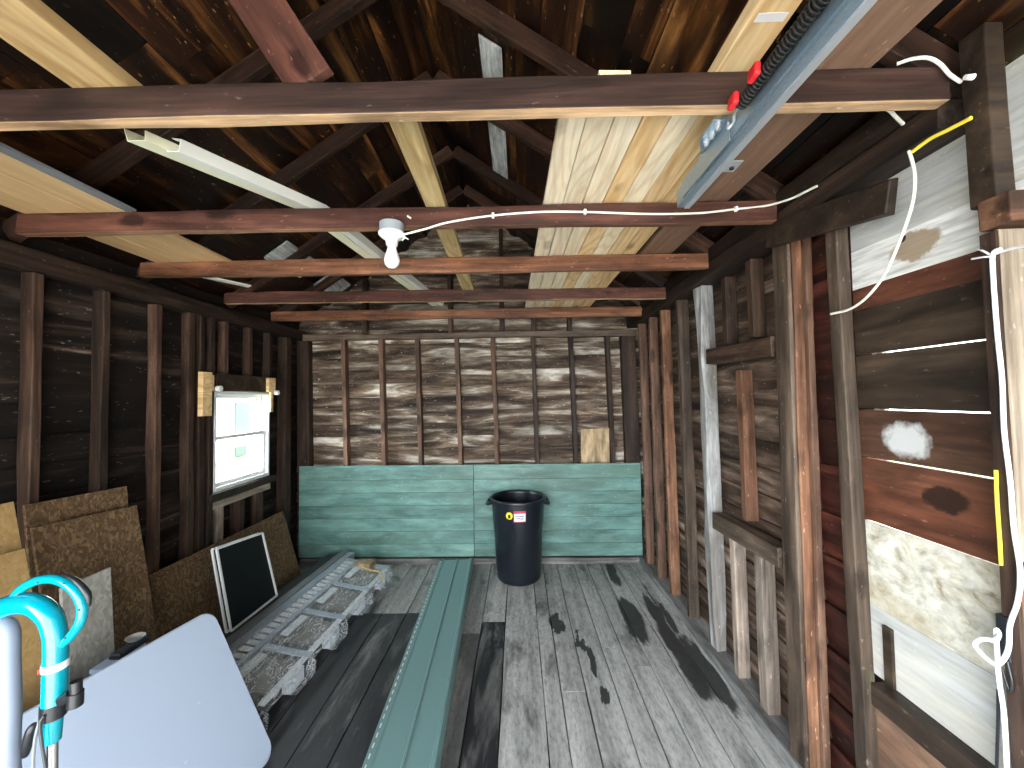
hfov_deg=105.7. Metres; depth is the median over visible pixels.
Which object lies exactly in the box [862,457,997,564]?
plank
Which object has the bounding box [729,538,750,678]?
stud
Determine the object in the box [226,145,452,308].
rafter
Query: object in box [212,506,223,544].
stud
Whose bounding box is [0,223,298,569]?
wall
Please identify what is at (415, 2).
roof
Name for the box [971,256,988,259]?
wire
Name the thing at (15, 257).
wooden beam
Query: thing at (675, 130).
plank
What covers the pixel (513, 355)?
wall
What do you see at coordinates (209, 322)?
stud
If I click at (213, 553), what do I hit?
framed panel
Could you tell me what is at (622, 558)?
trim
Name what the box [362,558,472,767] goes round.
plank
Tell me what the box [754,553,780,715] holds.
stud
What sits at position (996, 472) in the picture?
cable
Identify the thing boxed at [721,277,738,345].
stud
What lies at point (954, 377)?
plank
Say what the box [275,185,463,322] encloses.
rafter
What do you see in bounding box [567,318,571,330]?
stud
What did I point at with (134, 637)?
round tray
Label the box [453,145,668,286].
rafter
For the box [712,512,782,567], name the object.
wall rail
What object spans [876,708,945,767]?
plywood sheet
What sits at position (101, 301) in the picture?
stud
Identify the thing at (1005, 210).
beam
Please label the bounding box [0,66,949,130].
joist
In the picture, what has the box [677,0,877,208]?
door track
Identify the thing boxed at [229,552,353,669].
ladder
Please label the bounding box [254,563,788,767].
floor
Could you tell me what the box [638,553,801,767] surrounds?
trim
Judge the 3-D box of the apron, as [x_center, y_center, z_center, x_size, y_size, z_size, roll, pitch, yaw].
[-2.269,0.934,3.264,0.033,0.064,0.700,-1,-2,1]
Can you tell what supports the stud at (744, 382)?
on the wall rail at (760, 543)
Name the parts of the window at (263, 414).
sash, sash, window header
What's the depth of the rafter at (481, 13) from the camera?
1.81 m
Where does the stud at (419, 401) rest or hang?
on the trim at (622, 558)
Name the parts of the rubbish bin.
handle, handle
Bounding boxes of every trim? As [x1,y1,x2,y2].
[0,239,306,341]
[299,554,638,565]
[303,329,635,341]
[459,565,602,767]
[626,92,958,319]
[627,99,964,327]
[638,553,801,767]
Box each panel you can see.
[210,533,257,632]
[215,532,277,631]
[299,464,473,557]
[474,463,642,555]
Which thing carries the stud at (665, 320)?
on the trim at (775, 728)
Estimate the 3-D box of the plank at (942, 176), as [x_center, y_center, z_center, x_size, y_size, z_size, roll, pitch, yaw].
[1.298,-0.706,0.255,0.019,0.316,2.499,-1,-2,1]
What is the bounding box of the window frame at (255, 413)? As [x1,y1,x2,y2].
[213,391,256,492]
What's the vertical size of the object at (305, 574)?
0.182 m
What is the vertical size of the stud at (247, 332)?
0.415 m
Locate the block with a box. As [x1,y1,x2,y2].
[995,613,1013,692]
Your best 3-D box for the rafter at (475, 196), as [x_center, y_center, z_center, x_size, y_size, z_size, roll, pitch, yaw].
[0.440,-1.326,3.800,1.849,1.290,0.052,-1,-2,1]
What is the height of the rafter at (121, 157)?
1.328 m
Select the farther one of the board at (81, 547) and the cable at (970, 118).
the board at (81, 547)
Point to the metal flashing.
(4, 149)
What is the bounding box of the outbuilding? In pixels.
[216,398,254,461]
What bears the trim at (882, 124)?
attached to the wall at (764, 371)
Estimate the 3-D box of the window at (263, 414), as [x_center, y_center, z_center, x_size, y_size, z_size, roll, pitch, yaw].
[-2.297,0.381,3.299,0.138,0.907,0.730,-1,-2,1]
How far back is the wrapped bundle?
2.67 m
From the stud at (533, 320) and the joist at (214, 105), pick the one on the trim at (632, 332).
the stud at (533, 320)
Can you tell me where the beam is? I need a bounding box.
[977,190,1023,231]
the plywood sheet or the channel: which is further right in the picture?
the plywood sheet
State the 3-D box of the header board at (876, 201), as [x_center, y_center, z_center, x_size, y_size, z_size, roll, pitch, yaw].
[1.204,-0.643,1.520,0.033,0.230,0.611,-1,-2,1]
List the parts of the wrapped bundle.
rail, rail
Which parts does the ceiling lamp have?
light bulb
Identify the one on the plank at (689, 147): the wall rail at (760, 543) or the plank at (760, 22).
the plank at (760, 22)
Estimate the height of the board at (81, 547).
1.164 m
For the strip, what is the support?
attached to the ceiling
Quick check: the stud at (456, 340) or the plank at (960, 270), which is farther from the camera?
the stud at (456, 340)
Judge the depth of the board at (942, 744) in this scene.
1.21 m
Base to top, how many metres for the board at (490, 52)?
0.099 m
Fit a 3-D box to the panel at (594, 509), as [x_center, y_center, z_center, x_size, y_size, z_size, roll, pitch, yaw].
[0.476,1.311,4.054,1.742,0.950,0.025,-1,-2,1]
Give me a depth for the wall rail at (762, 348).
2.13 m
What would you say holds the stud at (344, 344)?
on the trim at (622, 558)
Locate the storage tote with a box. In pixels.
[89,643,145,673]
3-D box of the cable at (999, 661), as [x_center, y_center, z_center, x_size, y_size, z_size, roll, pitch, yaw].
[1.183,0.341,0.956,0.052,1.349,0.076,-1,-2,1]
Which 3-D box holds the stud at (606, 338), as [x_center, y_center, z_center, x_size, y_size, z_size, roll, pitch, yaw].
[1.061,0.642,4.130,0.051,2.311,0.095,-2,-2,1]
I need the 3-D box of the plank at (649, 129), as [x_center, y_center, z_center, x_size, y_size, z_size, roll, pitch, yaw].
[0.447,-0.801,2.449,0.088,0.022,2.681,-1,-2,0]
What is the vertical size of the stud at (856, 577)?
2.345 m
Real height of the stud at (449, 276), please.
1.241 m
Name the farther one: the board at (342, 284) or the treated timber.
the board at (342, 284)
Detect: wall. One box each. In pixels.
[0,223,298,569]
[296,229,645,554]
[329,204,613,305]
[646,227,883,767]
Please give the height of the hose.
1.388 m
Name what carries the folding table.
on the floor
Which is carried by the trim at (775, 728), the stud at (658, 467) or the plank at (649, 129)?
the stud at (658, 467)
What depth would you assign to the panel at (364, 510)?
4.07 m
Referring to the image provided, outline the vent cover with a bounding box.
[109,636,149,659]
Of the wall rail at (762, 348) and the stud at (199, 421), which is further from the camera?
the stud at (199, 421)
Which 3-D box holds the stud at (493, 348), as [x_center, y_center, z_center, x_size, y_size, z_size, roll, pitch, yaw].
[-0.163,0.658,4.147,0.053,2.311,0.097,-2,-2,1]
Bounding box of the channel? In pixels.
[124,129,443,305]
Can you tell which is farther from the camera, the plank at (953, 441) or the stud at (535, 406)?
the stud at (535, 406)
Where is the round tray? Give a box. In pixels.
[124,632,145,642]
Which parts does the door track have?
hanger plate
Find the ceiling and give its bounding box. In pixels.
[0,0,1023,322]
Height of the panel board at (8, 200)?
0.020 m
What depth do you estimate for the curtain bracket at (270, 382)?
3.55 m
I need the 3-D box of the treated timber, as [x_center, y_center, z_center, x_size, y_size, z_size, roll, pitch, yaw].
[-0.349,-0.805,2.329,0.092,0.042,2.407,-1,-2,0]
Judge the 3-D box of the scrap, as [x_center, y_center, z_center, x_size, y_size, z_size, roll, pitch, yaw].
[0.888,0.668,4.150,0.308,0.390,0.010,-1,-2,1]
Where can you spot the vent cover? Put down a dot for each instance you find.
(123, 651)
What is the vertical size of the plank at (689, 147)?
0.021 m
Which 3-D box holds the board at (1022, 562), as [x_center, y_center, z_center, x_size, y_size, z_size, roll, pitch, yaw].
[1.313,1.085,0.920,0.166,1.305,0.038,-1,-2,1]
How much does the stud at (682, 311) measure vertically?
2.405 m
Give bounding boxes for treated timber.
[389,122,477,302]
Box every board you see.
[0,152,231,261]
[0,173,204,261]
[0,190,178,261]
[0,501,21,554]
[0,548,40,712]
[23,486,127,640]
[30,505,157,650]
[59,567,114,682]
[148,511,300,637]
[264,241,313,277]
[314,276,350,290]
[478,33,507,178]
[766,178,897,247]
[871,682,994,767]
[997,228,1023,561]
[1022,562,1023,629]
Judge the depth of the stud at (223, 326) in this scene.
3.07 m
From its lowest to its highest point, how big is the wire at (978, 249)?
0.035 m
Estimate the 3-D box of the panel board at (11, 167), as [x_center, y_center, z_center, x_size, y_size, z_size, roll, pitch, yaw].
[-1.852,-0.800,1.634,0.152,0.019,1.850,-1,-2,1]
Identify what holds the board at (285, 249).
attached to the ceiling
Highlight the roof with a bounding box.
[112,0,746,276]
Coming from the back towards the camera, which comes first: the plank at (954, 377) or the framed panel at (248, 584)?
the framed panel at (248, 584)
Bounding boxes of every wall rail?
[706,336,775,364]
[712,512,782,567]
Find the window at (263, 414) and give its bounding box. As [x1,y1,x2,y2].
[213,373,276,491]
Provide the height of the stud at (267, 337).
0.415 m
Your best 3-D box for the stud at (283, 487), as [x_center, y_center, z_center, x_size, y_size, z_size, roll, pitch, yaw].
[-2.291,0.682,3.896,0.096,2.300,0.095,-1,-2,1]
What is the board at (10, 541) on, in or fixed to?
on the floor
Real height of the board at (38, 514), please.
1.263 m
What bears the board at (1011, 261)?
on the board at (1022, 562)
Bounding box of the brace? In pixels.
[228,0,333,82]
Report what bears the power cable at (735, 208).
attached to the joist at (229, 221)
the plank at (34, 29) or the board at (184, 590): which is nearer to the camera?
the plank at (34, 29)
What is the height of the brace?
0.618 m
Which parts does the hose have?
lever, cord, cord, loop handle, clamp arm, clamp knob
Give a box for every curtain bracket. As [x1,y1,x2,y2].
[197,372,222,415]
[266,378,279,411]
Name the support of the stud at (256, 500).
on the trim
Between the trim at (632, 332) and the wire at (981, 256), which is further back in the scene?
the trim at (632, 332)
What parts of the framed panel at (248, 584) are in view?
frame rail, frame rail, frame rail, frame rail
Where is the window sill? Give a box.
[208,475,276,502]
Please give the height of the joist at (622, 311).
0.100 m
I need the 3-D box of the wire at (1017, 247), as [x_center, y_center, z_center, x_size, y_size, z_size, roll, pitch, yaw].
[1.182,-0.317,0.918,0.007,0.018,0.084,-1,-2,15]
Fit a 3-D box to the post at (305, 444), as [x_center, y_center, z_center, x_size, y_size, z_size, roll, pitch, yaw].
[-2.229,0.686,4.185,0.137,2.310,0.095,-2,-2,1]
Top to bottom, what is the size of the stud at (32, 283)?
2.300 m
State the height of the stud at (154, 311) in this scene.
2.300 m
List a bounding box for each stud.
[16,272,43,552]
[88,290,110,492]
[145,304,162,574]
[178,313,194,560]
[193,316,204,553]
[204,318,214,547]
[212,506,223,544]
[217,321,228,373]
[229,498,244,535]
[242,328,251,375]
[250,491,262,525]
[262,333,271,376]
[276,337,290,533]
[341,340,350,465]
[362,278,368,333]
[378,339,387,557]
[415,339,423,464]
[447,255,452,332]
[454,338,465,556]
[490,337,499,463]
[499,229,504,331]
[530,249,535,330]
[531,337,539,463]
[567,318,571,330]
[568,337,578,462]
[604,336,619,555]
[637,324,654,563]
[648,317,666,578]
[659,310,680,594]
[675,300,699,617]
[693,285,725,651]
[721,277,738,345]
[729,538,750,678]
[736,370,758,520]
[745,259,766,338]
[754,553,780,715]
[772,243,808,767]
[790,240,820,767]
[801,237,830,767]
[825,227,878,767]
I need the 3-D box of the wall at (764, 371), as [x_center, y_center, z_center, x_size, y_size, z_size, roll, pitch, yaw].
[1.414,0.496,2.822,0.053,2.650,2.720,-1,-2,1]
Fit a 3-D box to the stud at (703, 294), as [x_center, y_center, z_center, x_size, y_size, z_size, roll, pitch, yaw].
[1.334,0.540,2.608,0.107,2.405,0.103,-1,-2,1]
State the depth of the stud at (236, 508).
3.21 m
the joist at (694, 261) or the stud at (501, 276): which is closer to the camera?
the joist at (694, 261)
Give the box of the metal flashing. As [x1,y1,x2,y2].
[0,142,136,211]
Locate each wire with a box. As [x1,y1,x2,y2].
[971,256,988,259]
[977,248,989,255]
[994,246,1023,254]
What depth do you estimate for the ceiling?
1.98 m
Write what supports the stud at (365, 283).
on the trim at (632, 332)
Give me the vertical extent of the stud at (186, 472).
2.300 m
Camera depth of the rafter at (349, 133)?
2.47 m
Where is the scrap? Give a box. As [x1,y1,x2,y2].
[581,428,609,462]
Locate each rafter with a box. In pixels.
[2,0,376,242]
[136,71,432,281]
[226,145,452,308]
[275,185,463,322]
[432,70,714,252]
[437,0,784,200]
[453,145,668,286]
[463,185,640,305]
[795,0,962,98]
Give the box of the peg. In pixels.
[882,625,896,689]
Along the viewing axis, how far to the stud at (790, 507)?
1.79 m
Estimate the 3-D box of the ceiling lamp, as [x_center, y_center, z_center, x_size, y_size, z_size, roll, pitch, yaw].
[-0.531,-0.610,1.717,0.116,0.199,0.116,-1,-2,1]
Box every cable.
[402,185,817,240]
[830,150,916,314]
[886,111,904,125]
[897,55,962,83]
[910,116,972,153]
[972,247,1023,767]
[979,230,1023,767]
[993,470,1003,565]
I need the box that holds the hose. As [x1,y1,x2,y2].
[0,573,91,767]
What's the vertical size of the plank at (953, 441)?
0.176 m
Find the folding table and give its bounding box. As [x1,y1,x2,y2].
[22,614,270,767]
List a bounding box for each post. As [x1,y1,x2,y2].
[296,341,313,557]
[619,336,644,555]
[958,22,1015,209]
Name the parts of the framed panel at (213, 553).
frame rail, panel, frame rail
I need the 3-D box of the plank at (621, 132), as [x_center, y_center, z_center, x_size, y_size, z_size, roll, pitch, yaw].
[0.358,-0.800,2.462,0.087,0.021,2.688,-1,-2,0]
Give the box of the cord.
[995,689,999,767]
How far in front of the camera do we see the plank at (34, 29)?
0.95 m
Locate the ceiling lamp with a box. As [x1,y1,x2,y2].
[378,219,403,268]
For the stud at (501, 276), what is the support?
on the trim at (632, 332)
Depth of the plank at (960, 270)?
1.23 m
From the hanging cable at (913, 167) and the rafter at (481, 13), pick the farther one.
the rafter at (481, 13)
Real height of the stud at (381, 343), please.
2.311 m
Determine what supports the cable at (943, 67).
attached to the joist at (214, 105)
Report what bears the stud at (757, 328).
on the wall rail at (762, 348)
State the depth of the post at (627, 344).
4.11 m
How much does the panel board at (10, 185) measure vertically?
0.020 m
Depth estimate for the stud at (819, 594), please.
1.72 m
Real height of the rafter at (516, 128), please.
1.286 m
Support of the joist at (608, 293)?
attached to the ceiling
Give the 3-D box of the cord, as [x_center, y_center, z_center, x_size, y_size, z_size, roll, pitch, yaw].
[1.210,0.888,0.968,0.006,0.256,0.022,-1,-2,1]
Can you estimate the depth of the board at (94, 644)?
1.74 m
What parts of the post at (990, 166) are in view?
insulator knob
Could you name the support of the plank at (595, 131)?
on the joist at (608, 293)
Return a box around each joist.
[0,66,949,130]
[15,200,776,236]
[139,253,708,277]
[224,287,666,304]
[271,306,642,321]
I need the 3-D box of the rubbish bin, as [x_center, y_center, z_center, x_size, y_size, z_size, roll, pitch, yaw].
[0.062,1.472,3.757,0.574,0.770,0.554,1,-3,-41]
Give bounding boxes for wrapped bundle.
[232,558,392,725]
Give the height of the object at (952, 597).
0.305 m
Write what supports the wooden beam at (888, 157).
attached to the wall at (764, 371)
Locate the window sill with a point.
(224, 494)
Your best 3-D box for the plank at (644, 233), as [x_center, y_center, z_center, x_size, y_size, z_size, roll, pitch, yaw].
[0.716,-0.805,2.452,0.087,0.021,2.696,-1,-2,0]
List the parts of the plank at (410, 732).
siding panel, siding panel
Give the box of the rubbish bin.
[486,490,549,585]
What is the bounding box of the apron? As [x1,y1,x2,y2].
[213,483,269,509]
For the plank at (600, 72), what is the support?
on the plank at (595, 131)
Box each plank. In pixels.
[0,0,142,87]
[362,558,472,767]
[525,118,585,307]
[534,117,613,307]
[543,117,641,307]
[553,116,669,306]
[562,116,698,306]
[572,115,722,306]
[581,115,731,306]
[598,70,630,74]
[638,0,942,253]
[708,0,802,71]
[850,54,1023,252]
[851,179,1023,290]
[853,251,981,310]
[854,279,985,354]
[856,340,989,411]
[859,410,993,477]
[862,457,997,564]
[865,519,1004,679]
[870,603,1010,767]
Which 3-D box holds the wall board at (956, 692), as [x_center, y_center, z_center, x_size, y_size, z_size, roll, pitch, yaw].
[1.318,0.892,0.197,0.019,0.250,2.499,-1,-2,1]
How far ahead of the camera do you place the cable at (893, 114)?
1.14 m
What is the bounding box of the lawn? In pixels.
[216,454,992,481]
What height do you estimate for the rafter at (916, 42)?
1.287 m
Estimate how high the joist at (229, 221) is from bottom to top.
0.100 m
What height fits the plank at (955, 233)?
0.147 m
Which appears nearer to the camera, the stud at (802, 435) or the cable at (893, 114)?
the cable at (893, 114)
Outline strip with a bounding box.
[205,278,250,287]
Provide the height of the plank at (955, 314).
0.170 m
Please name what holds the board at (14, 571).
on the floor

